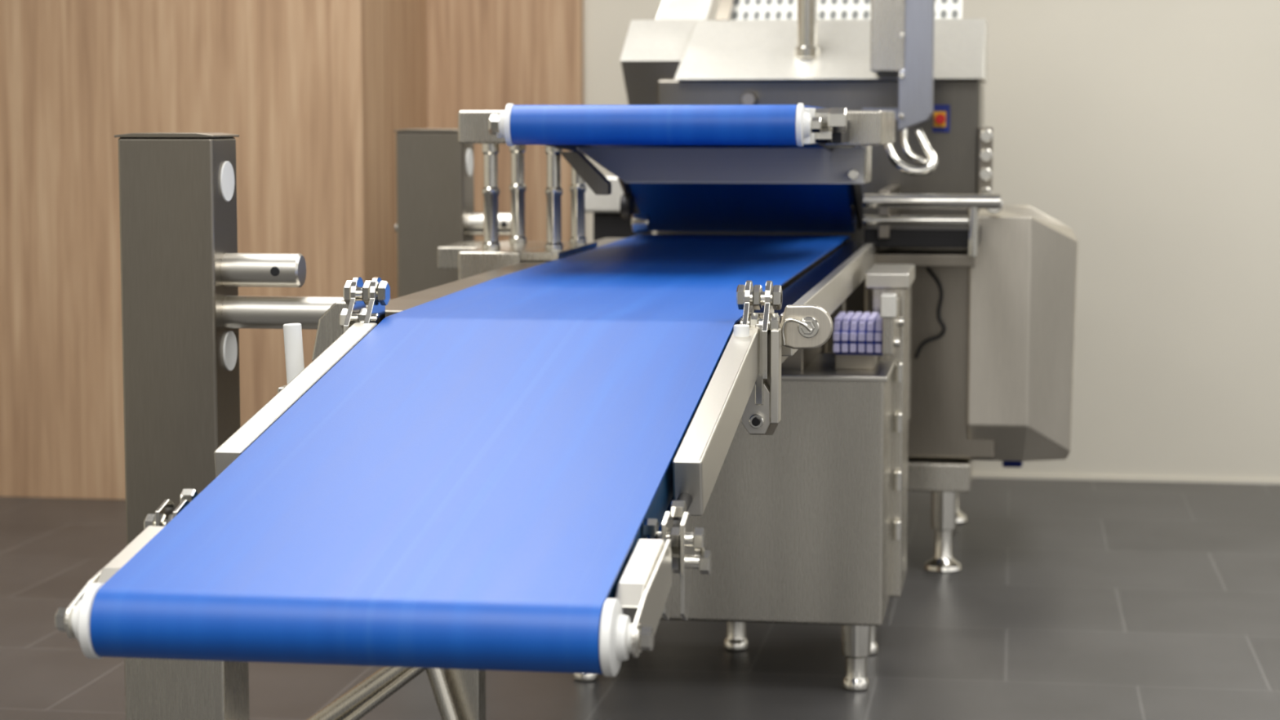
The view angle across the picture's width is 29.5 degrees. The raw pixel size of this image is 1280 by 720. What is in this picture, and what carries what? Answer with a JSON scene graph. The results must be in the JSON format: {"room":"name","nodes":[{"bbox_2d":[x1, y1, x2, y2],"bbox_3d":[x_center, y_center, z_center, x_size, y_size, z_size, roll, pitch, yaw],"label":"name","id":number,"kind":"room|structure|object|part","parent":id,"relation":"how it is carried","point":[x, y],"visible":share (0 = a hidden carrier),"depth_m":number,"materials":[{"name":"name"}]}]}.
{"room":"factory floor","nodes":[
{"label":"factory floor","id":0,"kind":"room"},
{"bbox_2d":[0,477,1279,719],"bbox_3d":[0.191,1.026,3.350,8.600,0.100,11.450,1,6,9],"label":"floor","id":1,"kind":"structure","parent":0,"point":[1068,599],"depth_m":6.10,"materials":[{"name":"grey tile"}]},
{"bbox_2d":[114,133,391,719],"bbox_3d":[-0.731,0.208,4.639,0.534,1.276,0.205,1,6,9],"label":"support post","id":2,"kind":"object","parent":1,"relation":"on","point":[183,270],"visible":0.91,"depth_m":4.57,"materials":[{"name":"grey metal"}]},
{"bbox_3d":[-0.874,-0.425,4.598,0.193,0.008,0.153,1,6,9],"label":"lid","id":3,"kind":"part","parent":2,"relation":"part of","materials":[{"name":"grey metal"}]},
{"bbox_2d":[393,128,511,297],"bbox_3d":[-0.417,0.006,6.685,0.534,1.276,0.205,1,6,9],"label":"support post","id":4,"kind":"object","parent":1,"relation":"on","point":[435,176],"visible":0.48,"depth_m":6.60,"materials":[{"name":"grey metal"}]},
{"bbox_3d":[-0.559,-0.627,6.644,0.193,0.008,0.153,1,6,9],"label":"lid","id":5,"kind":"part","parent":4,"relation":"part of","materials":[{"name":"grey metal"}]},
{"bbox_2d":[54,234,880,719],"bbox_3d":[-0.152,0.302,4.952,1.183,1.035,4.320,1,6,9],"label":"conveyor","id":6,"kind":"object","parent":1,"relation":"on","point":[508,468],"visible":0.98,"depth_m":3.31,"materials":[{"name":"blue fabric"}]},
{"bbox_2d":[64,605,75,634],"bbox_3d":[-0.672,0.308,2.881,0.008,0.036,0.036,1,6,9],"label":"washer","id":7,"kind":"object","parent":6,"relation":"in","point":[69,612],"depth_m":2.86,"materials":[{"name":"metal"}]},
{"bbox_3d":[-0.651,0.276,3.007,0.005,0.100,0.304,1,6,9],"label":"nose plate","id":8,"kind":"part","parent":6,"relation":"part of","materials":[{"name":"metal"}]},
{"bbox_3d":[-0.628,0.262,3.027,0.033,0.081,0.204,1,6,9],"label":"nose arm","id":9,"kind":"part","parent":6,"relation":"part of","materials":[{"name":"metal"}]},
{"bbox_3d":[-0.627,0.254,3.229,0.006,0.140,0.075,1,6,9],"label":"clamp plate","id":10,"kind":"part","parent":6,"relation":"part of","materials":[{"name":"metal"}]},
{"bbox_3d":[-0.603,0.255,3.226,0.006,0.140,0.075,1,6,9],"label":"clamp plate","id":11,"kind":"part","parent":6,"relation":"part of","materials":[{"name":"metal"}]},
{"bbox_3d":[-0.519,0.070,3.766,0.041,0.197,0.758,1,6,9],"label":"slope rail","id":12,"kind":"part","parent":6,"relation":"part of","materials":[{"name":"metal"}]},
{"bbox_3d":[-0.487,-0.063,4.163,0.009,0.158,0.115,1,6,9],"label":"hinge plate","id":13,"kind":"part","parent":6,"relation":"part of","materials":[{"name":"metal"}]},
{"bbox_3d":[-0.454,-0.062,4.158,0.009,0.158,0.115,1,6,9],"label":"hinge plate","id":14,"kind":"part","parent":6,"relation":"part of","materials":[{"name":"metal"}]},
{"bbox_3d":[-0.349,0.388,4.824,0.070,0.842,0.070,1,6,9],"label":"stand leg","id":15,"kind":"part","parent":6,"relation":"part of","materials":[{"name":"metal"}]},
{"bbox_2d":[635,622,641,653],"bbox_3d":[-0.003,0.318,2.780,0.008,0.036,0.036,1,6,9],"label":"washer","id":16,"kind":"object","parent":6,"relation":"in","point":[638,625],"depth_m":2.77,"materials":[{"name":"metal"}]},
{"bbox_3d":[0.000,0.271,2.932,0.033,0.081,0.204,1,6,9],"label":"nose arm","id":17,"kind":"part","parent":6,"relation":"part of","materials":[{"name":"metal"}]},
{"bbox_3d":[0.015,0.286,2.906,0.005,0.100,0.304,1,6,9],"label":"nose plate","id":18,"kind":"part","parent":6,"relation":"part of","materials":[{"name":"metal"}]},
{"bbox_2d":[437,102,895,279],"bbox_3d":[0.045,-0.418,6.075,1.168,0.430,1.977,1,6,9],"label":"conveyor","id":19,"kind":"object","parent":6,"relation":"on","point":[799,168],"visible":1,"depth_m":5.83,"materials":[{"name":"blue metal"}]},
{"bbox_3d":[-0.361,-0.397,5.892,0.044,0.265,0.044,1,6,9],"label":"lifting rod","id":20,"kind":"part","parent":19,"relation":"part of","materials":[{"name":"metal"}]},
{"bbox_3d":[-0.311,-0.426,6.186,0.044,0.265,0.044,1,6,9],"label":"lifting rod","id":21,"kind":"part","parent":19,"relation":"part of","materials":[{"name":"metal"}]},
{"bbox_3d":[-0.208,-0.395,5.869,0.044,0.265,0.044,1,6,9],"label":"lifting rod","id":22,"kind":"part","parent":19,"relation":"part of","materials":[{"name":"metal"}]},
{"bbox_3d":[-0.197,-0.271,6.032,0.093,0.020,0.540,1,6,9],"label":"rod plate","id":23,"kind":"part","parent":19,"relation":"part of","materials":[{"name":"metal"}]},
{"bbox_3d":[-0.158,-0.424,6.163,0.044,0.265,0.044,1,6,9],"label":"lifting rod","id":24,"kind":"part","parent":19,"relation":"part of","materials":[{"name":"metal"}]},
{"bbox_3d":[-0.135,-0.457,6.136,0.010,0.325,1.880,1,6,9],"label":"frame plate","id":25,"kind":"part","parent":19,"relation":"part of","materials":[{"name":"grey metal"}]},
{"bbox_2d":[559,145,871,195],"bbox_3d":[0.188,-0.465,5.902,0.729,0.124,0.280,1,6,9],"label":"tray","id":26,"kind":"object","parent":19,"relation":"on","point":[806,164],"depth_m":5.83,"materials":[{"name":"metal"}]},
{"bbox_3d":[0.492,-0.447,6.041,0.010,0.325,1.880,1,6,9],"label":"frame plate","id":27,"kind":"part","parent":19,"relation":"part of","materials":[{"name":"silver metal"}]},
{"bbox_3d":[0.035,0.264,3.129,0.006,0.140,0.075,1,6,9],"label":"clamp plate","id":28,"kind":"part","parent":6,"relation":"part of","materials":[{"name":"metal"}]},
{"bbox_3d":[0.040,0.218,3.177,0.020,0.058,0.342,1,6,9],"label":"nose link rod","id":29,"kind":"part","parent":6,"relation":"part of","materials":[{"name":"silver metal"}]},
{"bbox_3d":[0.059,0.265,3.125,0.006,0.140,0.075,1,6,9],"label":"clamp plate","id":30,"kind":"part","parent":6,"relation":"part of","materials":[{"name":"metal"}]},
{"bbox_3d":[0.121,0.080,3.669,0.041,0.197,0.758,1,6,9],"label":"slope rail","id":31,"kind":"part","parent":6,"relation":"part of","materials":[{"name":"metal"}]},
{"bbox_3d":[0.180,-0.053,4.061,0.009,0.158,0.115,1,6,9],"label":"hinge plate","id":32,"kind":"part","parent":6,"relation":"part of","materials":[{"name":"metal"}]},
{"bbox_3d":[0.205,0.023,4.072,0.064,0.205,0.010,1,6,9],"label":"latch plate","id":33,"kind":"part","parent":6,"relation":"part of","materials":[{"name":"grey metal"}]},
{"bbox_3d":[0.213,-0.052,4.056,0.009,0.158,0.115,1,6,9],"label":"hinge plate","id":34,"kind":"part","parent":6,"relation":"part of","materials":[{"name":"metal"}]},
{"bbox_3d":[0.399,-0.118,5.457,0.047,0.036,2.840,1,6,9],"label":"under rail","id":35,"kind":"part","parent":6,"relation":"part of","materials":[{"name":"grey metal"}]},
{"bbox_3d":[0.276,-0.056,4.098,0.098,0.075,0.018,1,6,9],"label":"latch arm","id":36,"kind":"part","parent":6,"relation":"part of","materials":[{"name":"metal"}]},
{"bbox_2d":[797,316,819,337],"bbox_3d":[0.283,-0.055,4.084,0.036,0.036,0.008,1,6,9],"label":"washer","id":37,"kind":"object","parent":6,"relation":"in","point":[813,322],"depth_m":4.08,"materials":[{"name":"metal"}]},
{"bbox_3d":[0.465,-0.179,5.573,0.022,0.073,2.820,1,6,9],"label":"level rail","id":38,"kind":"part","parent":6,"relation":"part of","materials":[{"name":"metal"}]},
{"bbox_3d":[0.537,0.202,6.702,0.050,0.842,0.070,1,6,9],"label":"stand leg","id":39,"kind":"part","parent":6,"relation":"part of","materials":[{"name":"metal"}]},
{"bbox_2d":[584,173,652,240],"bbox_3d":[-0.052,-0.014,7.631,0.200,1.130,0.400,1,6,9],"label":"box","id":40,"kind":"object","parent":1,"relation":"on","point":[608,222],"visible":0.17,"depth_m":7.44,"materials":[{"name":"metal"}]},
{"bbox_2d":[573,263,915,691],"bbox_3d":[0.248,0.255,5.875,0.790,0.940,0.695,1,6,9],"label":"base cabinet","id":41,"kind":"object","parent":1,"relation":"on","point":[805,522],"visible":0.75,"depth_m":5.53,"materials":[{"name":"metal"}]},
{"bbox_2d":[833,293,903,369],"bbox_3d":[0.526,-0.070,5.600,0.152,0.184,0.310,1,6,9],"label":"conveyor","id":42,"kind":"object","parent":41,"relation":"on","point":[860,339],"visible":1,"depth_m":5.54,"materials":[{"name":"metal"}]},
{"bbox_3d":[0.578,-0.079,5.596,0.025,0.110,0.300,1,6,9],"label":"frame","id":43,"kind":"part","parent":42,"relation":"part of","materials":[{"name":"metal"}]},
{"bbox_2d":[619,0,1077,572],"bbox_3d":[0.634,-0.500,7.365,1.352,2.150,1.620,1,6,9],"label":"machine","id":44,"kind":"object","parent":1,"relation":"on","point":[993,291],"visible":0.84,"depth_m":7.02,"materials":[{"name":"metal"}]},
{"bbox_3d":[0.320,-0.764,7.144,0.044,0.044,0.060,1,6,9],"label":"knob","id":45,"kind":"part","parent":44,"relation":"part of","materials":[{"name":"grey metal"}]},
{"bbox_3d":[0.772,-0.068,7.006,0.015,0.480,0.030,1,6,9],"label":"seam post","id":46,"kind":"part","parent":44,"relation":"part of","materials":[{"name":"metal"}]},
{"bbox_3d":[0.738,-0.571,6.644,0.135,0.135,0.105,-1,6,-15],"label":"pull handle","id":47,"kind":"part","parent":44,"relation":"part of","materials":[{"name":"metal"}]},
{"bbox_3d":[0.758,-0.586,6.670,0.108,0.108,0.036,4,7,34],"label":"pull handle","id":48,"kind":"part","parent":44,"relation":"part of","materials":[{"name":"metal"}]},
{"bbox_3d":[0.763,-0.998,6.697,0.093,0.729,0.120,1,6,9],"label":"control panel","id":49,"kind":"part","parent":44,"relation":"part of","materials":[{"name":"metal"}]},
{"bbox_2d":[864,224,980,248],"bbox_3d":[0.794,-0.349,6.807,0.310,0.050,0.380,1,6,9],"label":"shelf","id":50,"kind":"object","parent":44,"relation":"attached to","point":[900,236],"depth_m":6.62,"materials":[{"name":"silver metal"}]},
{"bbox_2d":[875,247,976,266],"bbox_3d":[0.802,-0.289,6.832,0.280,0.035,0.340,1,6,9],"label":"shelf","id":51,"kind":"object","parent":44,"relation":"attached to","point":[917,256],"depth_m":6.67,"materials":[{"name":"grey metal"}]},
{"bbox_2d":[933,111,946,127],"bbox_3d":[0.871,-0.700,7.074,0.036,0.045,0.016,1,6,9],"label":"switch","id":52,"kind":"object","parent":44,"relation":"attached to","point":[939,117],"depth_m":7.06,"materials":[{"name":"yellow plastic"}]},
{"bbox_3d":[0.871,-0.699,7.056,0.030,0.030,0.022,1,6,9],"label":"switch knob","id":53,"kind":"part","parent":44,"relation":"part of","materials":[{"name":"red plastic"}]},
{"bbox_3d":[0.871,0.288,7.508,0.310,0.083,1.020,1,6,9],"label":"frame","id":54,"kind":"part","parent":44,"relation":"part of","materials":[{"name":"metal"}]},
{"bbox_2d":[932,104,950,132],"bbox_3d":[0.877,-0.704,7.088,0.050,0.080,0.017,1,6,9],"label":"switch plate","id":55,"kind":"object","parent":44,"relation":"attached to","point":[944,109],"depth_m":7.08,"materials":[{"name":"blue plastic"}]},
{"bbox_3d":[0.894,-0.353,6.537,0.028,0.150,0.028,1,6,9],"label":"guard drop rod","id":56,"kind":"part","parent":44,"relation":"part of","materials":[{"name":"metal"}]},
{"bbox_3d":[0.995,-0.480,7.007,0.036,0.036,0.060,1,6,9],"label":"hinge knob","id":57,"kind":"part","parent":44,"relation":"part of","materials":[{"name":"metal"}]},
{"bbox_3d":[0.995,-0.644,6.991,0.036,0.036,0.060,1,6,9],"label":"hinge knob","id":58,"kind":"part","parent":44,"relation":"part of","materials":[{"name":"metal"}]},
{"bbox_3d":[0.995,-0.589,6.996,0.036,0.036,0.060,1,6,9],"label":"hinge knob","id":59,"kind":"part","parent":44,"relation":"part of","materials":[{"name":"metal"}]},
{"bbox_3d":[0.995,-0.534,7.002,0.036,0.036,0.060,1,6,9],"label":"hinge knob","id":60,"kind":"part","parent":44,"relation":"part of","materials":[{"name":"metal"}]},
{"bbox_2d":[583,0,1279,479],"bbox_3d":[1.061,-1.273,8.835,8.600,3.400,0.150,1,6,9],"label":"wall","id":61,"kind":"structure","parent":0,"point":[1148,130],"depth_m":8.72,"materials":[{"name":"beige paint"}]},
{"bbox_2d":[0,0,583,499],"bbox_3d":[-1.778,-1.259,8.697,3.028,3.400,0.978,1,6,9],"label":"panelling","id":62,"kind":"object","parent":61,"relation":"attached to","point":[315,94],"visible":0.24,"depth_m":8.28,"materials":[{"name":"brown wood"}]},
{"bbox_3d":[-0.518,-1.286,8.969,0.618,3.400,0.058,1,6,9],"label":"recessed panel","id":63,"kind":"part","parent":62,"relation":"part of","materials":[{"name":"brown wood"}]},
{"bbox_2d":[971,473,1279,484],"bbox_3d":[2.551,0.442,8.693,5.560,0.014,0.012,1,6,9],"label":"baseboard","id":64,"kind":"structure","parent":61,"relation":"attached to","point":[973,475],"depth_m":8.81,"materials":[{"name":"beige paint"}]}
]}

